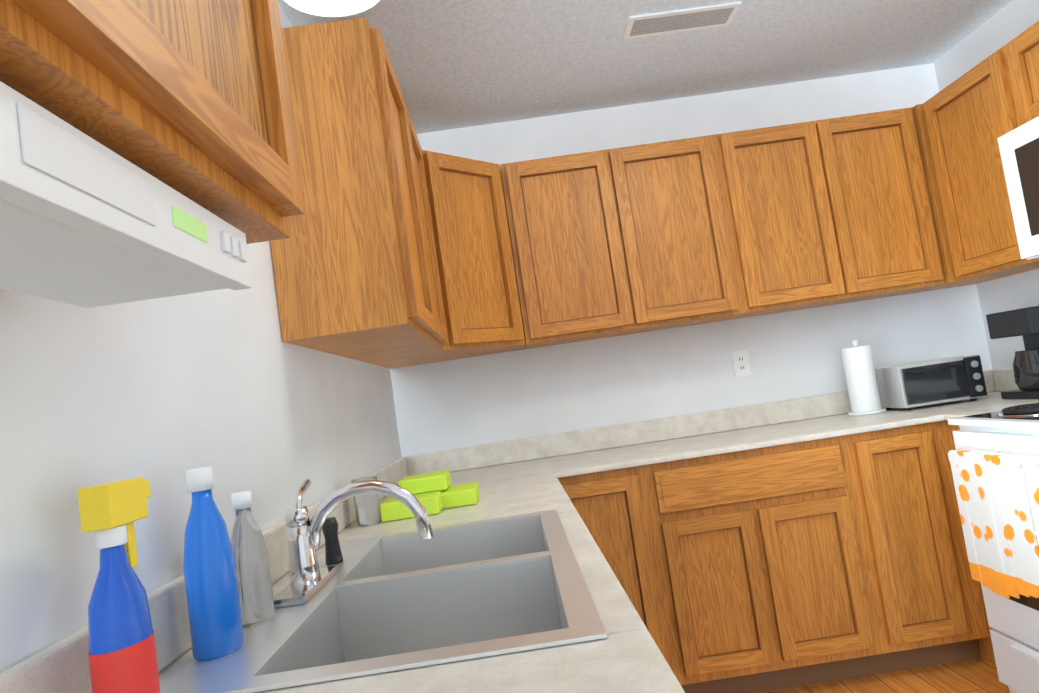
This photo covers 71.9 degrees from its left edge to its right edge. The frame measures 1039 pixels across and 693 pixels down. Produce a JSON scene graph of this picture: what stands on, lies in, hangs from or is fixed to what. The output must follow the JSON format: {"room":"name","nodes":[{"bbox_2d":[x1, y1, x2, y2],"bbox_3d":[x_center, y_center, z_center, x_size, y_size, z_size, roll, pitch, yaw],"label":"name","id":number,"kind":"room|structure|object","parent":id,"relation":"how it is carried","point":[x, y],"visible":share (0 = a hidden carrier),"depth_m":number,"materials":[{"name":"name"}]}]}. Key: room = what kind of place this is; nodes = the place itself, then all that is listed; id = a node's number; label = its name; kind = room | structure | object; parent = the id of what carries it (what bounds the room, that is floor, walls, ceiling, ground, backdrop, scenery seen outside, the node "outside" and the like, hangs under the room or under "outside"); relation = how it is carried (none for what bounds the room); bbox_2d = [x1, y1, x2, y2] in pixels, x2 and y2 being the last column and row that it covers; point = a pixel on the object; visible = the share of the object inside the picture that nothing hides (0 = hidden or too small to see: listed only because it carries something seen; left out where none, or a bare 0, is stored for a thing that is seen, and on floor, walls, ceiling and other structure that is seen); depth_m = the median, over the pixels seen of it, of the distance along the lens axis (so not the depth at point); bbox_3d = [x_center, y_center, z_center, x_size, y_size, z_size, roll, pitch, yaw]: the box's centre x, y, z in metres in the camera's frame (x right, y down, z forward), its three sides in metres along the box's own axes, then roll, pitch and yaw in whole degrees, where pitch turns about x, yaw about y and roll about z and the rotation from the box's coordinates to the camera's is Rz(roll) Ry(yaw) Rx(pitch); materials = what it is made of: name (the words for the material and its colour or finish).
{"room":"kitchen","nodes":[
{"label":"kitchen","id":0,"kind":"room"},
{"bbox_2d":[0,3,401,672],"bbox_3d":[-0.572,0.091,0.606,0.100,2.458,5.200,-8,-4,-1],"label":"wall","id":1,"kind":"structure","parent":0,"point":[232,389],"depth_m":1.03,"materials":[{"name":"paint"}]},
{"bbox_2d":[0,0,304,243],"bbox_3d":[-0.435,-0.515,0.269,0.321,0.760,1.095,-8,-4,-1],"label":"upper cabinet","id":2,"kind":"object","parent":1,"relation":"attached to","point":[190,99],"visible":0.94,"depth_m":0.52,"materials":[{"name":"brown wood"}]},
{"bbox_2d":[0,81,251,307],"bbox_3d":[-0.376,-0.086,0.521,0.234,0.065,0.360,-8,-4,-1],"label":"radio","id":3,"kind":"object","parent":2,"relation":"attached to","point":[86,221],"visible":1,"depth_m":0.49,"materials":[{"name":"white plastic"}]},
{"bbox_2d":[270,17,448,361],"bbox_3d":[-0.460,-0.376,2.175,0.321,0.760,0.918,-8,-4,-1],"label":"upper cabinet","id":4,"kind":"object","parent":1,"relation":"attached to","point":[356,268],"visible":1,"depth_m":1.73,"materials":[{"name":"brown wood"}]},
{"bbox_2d":[364,150,525,368],"bbox_3d":[-0.329,-0.341,2.941,0.606,0.760,0.606,-8,-4,-1],"label":"upper cabinet","id":5,"kind":"object","parent":1,"relation":"attached to","point":[480,296],"visible":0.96,"depth_m":2.79,"materials":[{"name":"brown wood"}]},
{"bbox_2d":[278,0,1012,133],"bbox_3d":[0.629,-1.372,0.729,2.900,0.100,5.400,-8,-4,-1],"label":"ceiling","id":6,"kind":"structure","parent":0,"point":[461,63],"depth_m":2.82,"materials":[{"name":"white paint"}]},
{"bbox_2d":[284,0,379,16],"bbox_3d":[-0.377,-0.890,1.327,0.194,0.474,0.194,-8,-4,-1],"label":"light","id":7,"kind":"object","parent":6,"relation":"hanging from","point":[331,8],"visible":1,"depth_m":1.39,"materials":[{"name":"white glass"}]},
{"bbox_2d":[623,1,741,39],"bbox_3d":[0.583,-1.176,2.589,0.400,0.010,0.150,-8,-4,-1],"label":"ceiling vent","id":8,"kind":"object","parent":6,"relation":"in","point":[680,20],"visible":0.98,"depth_m":2.58,"materials":[{"name":"silver metal"}]},
{"bbox_2d":[390,63,991,456],"bbox_3d":[0.779,0.084,3.282,2.900,2.458,0.100,-8,-4,-1],"label":"wall","id":9,"kind":"structure","parent":0,"point":[550,390],"depth_m":3.24,"materials":[{"name":"paint"}]},
{"bbox_2d":[500,134,751,348],"bbox_3d":[0.418,-0.439,3.101,0.902,0.760,0.322,-8,-4,-1],"label":"upper cabinet","id":10,"kind":"object","parent":9,"relation":"attached to","point":[701,230],"depth_m":2.95,"materials":[{"name":"brown wood"}]},
{"bbox_2d":[731,350,750,376],"bbox_3d":[1.002,0.077,3.229,0.072,0.116,0.010,-8,-4,-1],"label":"outlet","id":11,"kind":"object","parent":9,"relation":"attached to","point":[741,363],"visible":1,"depth_m":3.23,"materials":[{"name":"white plastic"}]},
{"bbox_2d":[720,105,947,317],"bbox_3d":[1.289,-0.564,3.122,0.857,0.760,0.322,-8,-4,-1],"label":"upper cabinet","id":12,"kind":"object","parent":9,"relation":"attached to","point":[839,210],"depth_m":2.97,"materials":[{"name":"brown wood"}]},
{"bbox_2d":[760,657,1008,692],"bbox_3d":[0.998,1.153,0.549,2.900,0.100,5.400,-8,-4,-1],"label":"floor","id":13,"kind":"structure","parent":0,"point":[978,675],"depth_m":2.54,"materials":[{"name":"laminate"}]},
{"bbox_2d":[558,465,685,692],"bbox_3d":[0.333,0.914,2.851,0.359,0.886,0.620,-8,-4,-1],"label":"base cabinet","id":14,"kind":"object","parent":13,"relation":"on","point":[616,507],"depth_m":2.57,"materials":[{"name":"brown wood"}]},
{"bbox_2d":[650,435,893,692],"bbox_3d":[0.877,0.836,2.864,0.741,0.886,0.620,-8,-4,-1],"label":"base cabinet","id":15,"kind":"object","parent":13,"relation":"on","point":[777,567],"depth_m":2.57,"materials":[{"name":"brown wood"}]},
{"bbox_2d":[850,420,989,670],"bbox_3d":[1.440,0.755,2.877,0.397,0.886,0.620,-8,-4,-1],"label":"base cabinet","id":16,"kind":"object","parent":13,"relation":"on","point":[933,609],"depth_m":2.58,"materials":[{"name":"brown wood"}]},
{"bbox_2d":[950,425,995,664],"bbox_3d":[1.936,0.676,2.785,0.597,0.886,0.829,-8,-4,-1],"label":"base cabinet","id":17,"kind":"object","parent":13,"relation":"on","point":[986,649],"depth_m":2.57,"materials":[{"name":"brown wood"}]},
{"bbox_2d":[948,403,1038,692],"bbox_3d":[1.830,0.512,1.995,0.797,1.130,0.762,-8,-4,-1],"label":"stove","id":18,"kind":"object","parent":13,"relation":"on","point":[1013,622],"visible":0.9,"depth_m":2.20,"materials":[{"name":"white metal"}]},
{"bbox_2d":[948,448,1038,598],"bbox_3d":[1.433,0.526,2.080,0.054,0.427,0.400,-8,-4,-1],"label":"hanging towel","id":19,"kind":"object","parent":18,"relation":"hanging from","point":[1001,492],"visible":1,"depth_m":2.10,"materials":[{"name":"white fabric"}]},
{"bbox_3d":[-0.107,0.858,1.157,0.621,0.886,2.758,-8,-4,-1],"label":"base cabinet","id":20,"kind":"object","parent":13,"relation":"on","visible":0},
{"bbox_2d":[0,434,684,692],"bbox_3d":[-0.178,0.380,1.491,0.632,0.122,3.397,-8,-4,-1],"label":"countertop","id":21,"kind":"structure","parent":20,"relation":"on","point":[520,478],"depth_m":0.92,"materials":[{"name":"laminate"}]},
{"bbox_2d":[77,477,159,692],"bbox_3d":[-0.418,0.272,0.762,0.054,0.256,0.111,-8,-4,-1],"label":"spray bottle","id":22,"kind":"object","parent":21,"relation":"on","point":[122,655],"visible":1,"depth_m":0.73,"materials":[{"name":"blue plastic"}]},
{"bbox_2d":[183,466,243,660],"bbox_3d":[-0.420,0.290,0.970,0.061,0.250,0.079,-8,-4,-1],"label":"bottle","id":23,"kind":"object","parent":21,"relation":"on","point":[213,601],"visible":0.98,"depth_m":0.94,"materials":[{"name":"blue plastic"}]},
{"bbox_2d":[230,491,274,628],"bbox_3d":[-0.413,0.323,1.093,0.054,0.200,0.070,-8,-4,-1],"label":"soap bottle","id":24,"kind":"object","parent":21,"relation":"on","point":[257,608],"visible":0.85,"depth_m":1.07,"materials":[{"name":"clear plastic"}]},
{"bbox_2d":[273,479,433,607],"bbox_3d":[-0.285,0.323,1.316,0.260,0.182,0.322,-8,-4,-1],"label":"faucet","id":25,"kind":"object","parent":21,"relation":"on","point":[309,578],"visible":1,"depth_m":1.25,"materials":[{"name":"silver metal"}]},
{"bbox_2d":[351,476,380,525],"bbox_3d":[-0.419,0.424,1.968,0.072,0.125,0.071,-8,-4,-1],"label":"cup","id":26,"kind":"object","parent":21,"relation":"on","point":[367,509],"visible":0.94,"depth_m":1.94,"materials":[{"name":"white ceramic"}]},
{"bbox_2d":[160,509,607,692],"bbox_3d":[-0.155,0.494,1.249,0.530,0.200,0.910,-8,-4,-1],"label":"sink","id":27,"kind":"object","parent":21,"relation":"in","point":[444,594],"visible":0.83,"depth_m":1.23,"materials":[{"name":"silver metal"}]},
{"bbox_2d":[380,470,479,521],"bbox_3d":[-0.255,0.423,2.080,0.260,0.095,0.260,-8,-4,-1],"label":"sponge","id":28,"kind":"object","parent":21,"relation":"on","point":[434,493],"visible":0.98,"depth_m":2.03,"materials":[{"name":"green"}]},
{"bbox_2d":[552,368,1012,471],"bbox_3d":[1.151,0.286,2.899,2.034,0.122,0.637,-8,-4,-1],"label":"countertop","id":29,"kind":"structure","parent":20,"relation":"on","point":[769,424],"depth_m":3.13,"materials":[{"name":"laminate"}]},
{"bbox_2d":[841,340,886,415],"bbox_3d":[1.468,0.130,3.077,0.150,0.318,0.150,-8,-4,-1],"label":"paper towel roll","id":30,"kind":"object","parent":29,"relation":"on","point":[861,381],"visible":1,"depth_m":3.03,"materials":[{"name":"white paper"}]},
{"bbox_2d":[875,355,986,409],"bbox_3d":[1.725,0.156,3.023,0.340,0.185,0.291,-8,-4,-1],"label":"toaster oven","id":31,"kind":"object","parent":29,"relation":"on","point":[911,386],"visible":0.98,"depth_m":2.91,"materials":[{"name":"silver metal"}]},
{"bbox_2d":[986,306,1038,398],"bbox_3d":[1.995,0.018,2.741,0.220,0.340,0.220,-8,-4,-1],"label":"coffee maker","id":32,"kind":"object","parent":29,"relation":"on","point":[1023,323],"visible":1,"depth_m":2.71,"materials":[{"name":"black plastic"}]},
{"bbox_2d":[940,372,1038,419],"bbox_3d":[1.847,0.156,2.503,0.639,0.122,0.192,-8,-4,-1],"label":"countertop","id":33,"kind":"structure","parent":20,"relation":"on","point":[1003,381],"depth_m":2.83,"materials":[{"name":"laminate"}]},
{"bbox_2d":[934,0,1038,369],"bbox_3d":[2.199,-0.309,0.672,0.100,2.458,5.200,-8,-4,-1],"label":"wall","id":34,"kind":"structure","parent":0,"point":[1010,21],"depth_m":3.06,"materials":[{"name":"paint"}]},
{"bbox_2d":[916,50,1038,289],"bbox_3d":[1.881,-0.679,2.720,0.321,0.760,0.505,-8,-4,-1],"label":"upper cabinet","id":35,"kind":"object","parent":34,"relation":"attached to","point":[973,114],"depth_m":2.73,"materials":[{"name":"brown wood"}]},
{"bbox_2d":[999,21,1038,128],"bbox_3d":[1.857,-0.943,2.101,0.321,0.319,0.766,-8,-4,-1],"label":"upper cabinet","id":36,"kind":"object","parent":34,"relation":"attached to","point":[1020,55],"depth_m":2.41,"materials":[{"name":"brown wood"}]},
{"bbox_2d":[997,116,1038,259],"bbox_3d":[1.856,-0.559,2.074,0.435,0.436,0.759,-8,-4,-1],"label":"microwave","id":37,"kind":"object","parent":36,"relation":"attached to","point":[1019,149],"visible":1,"depth_m":2.37,"materials":[{"name":"white plastic"}]}
]}

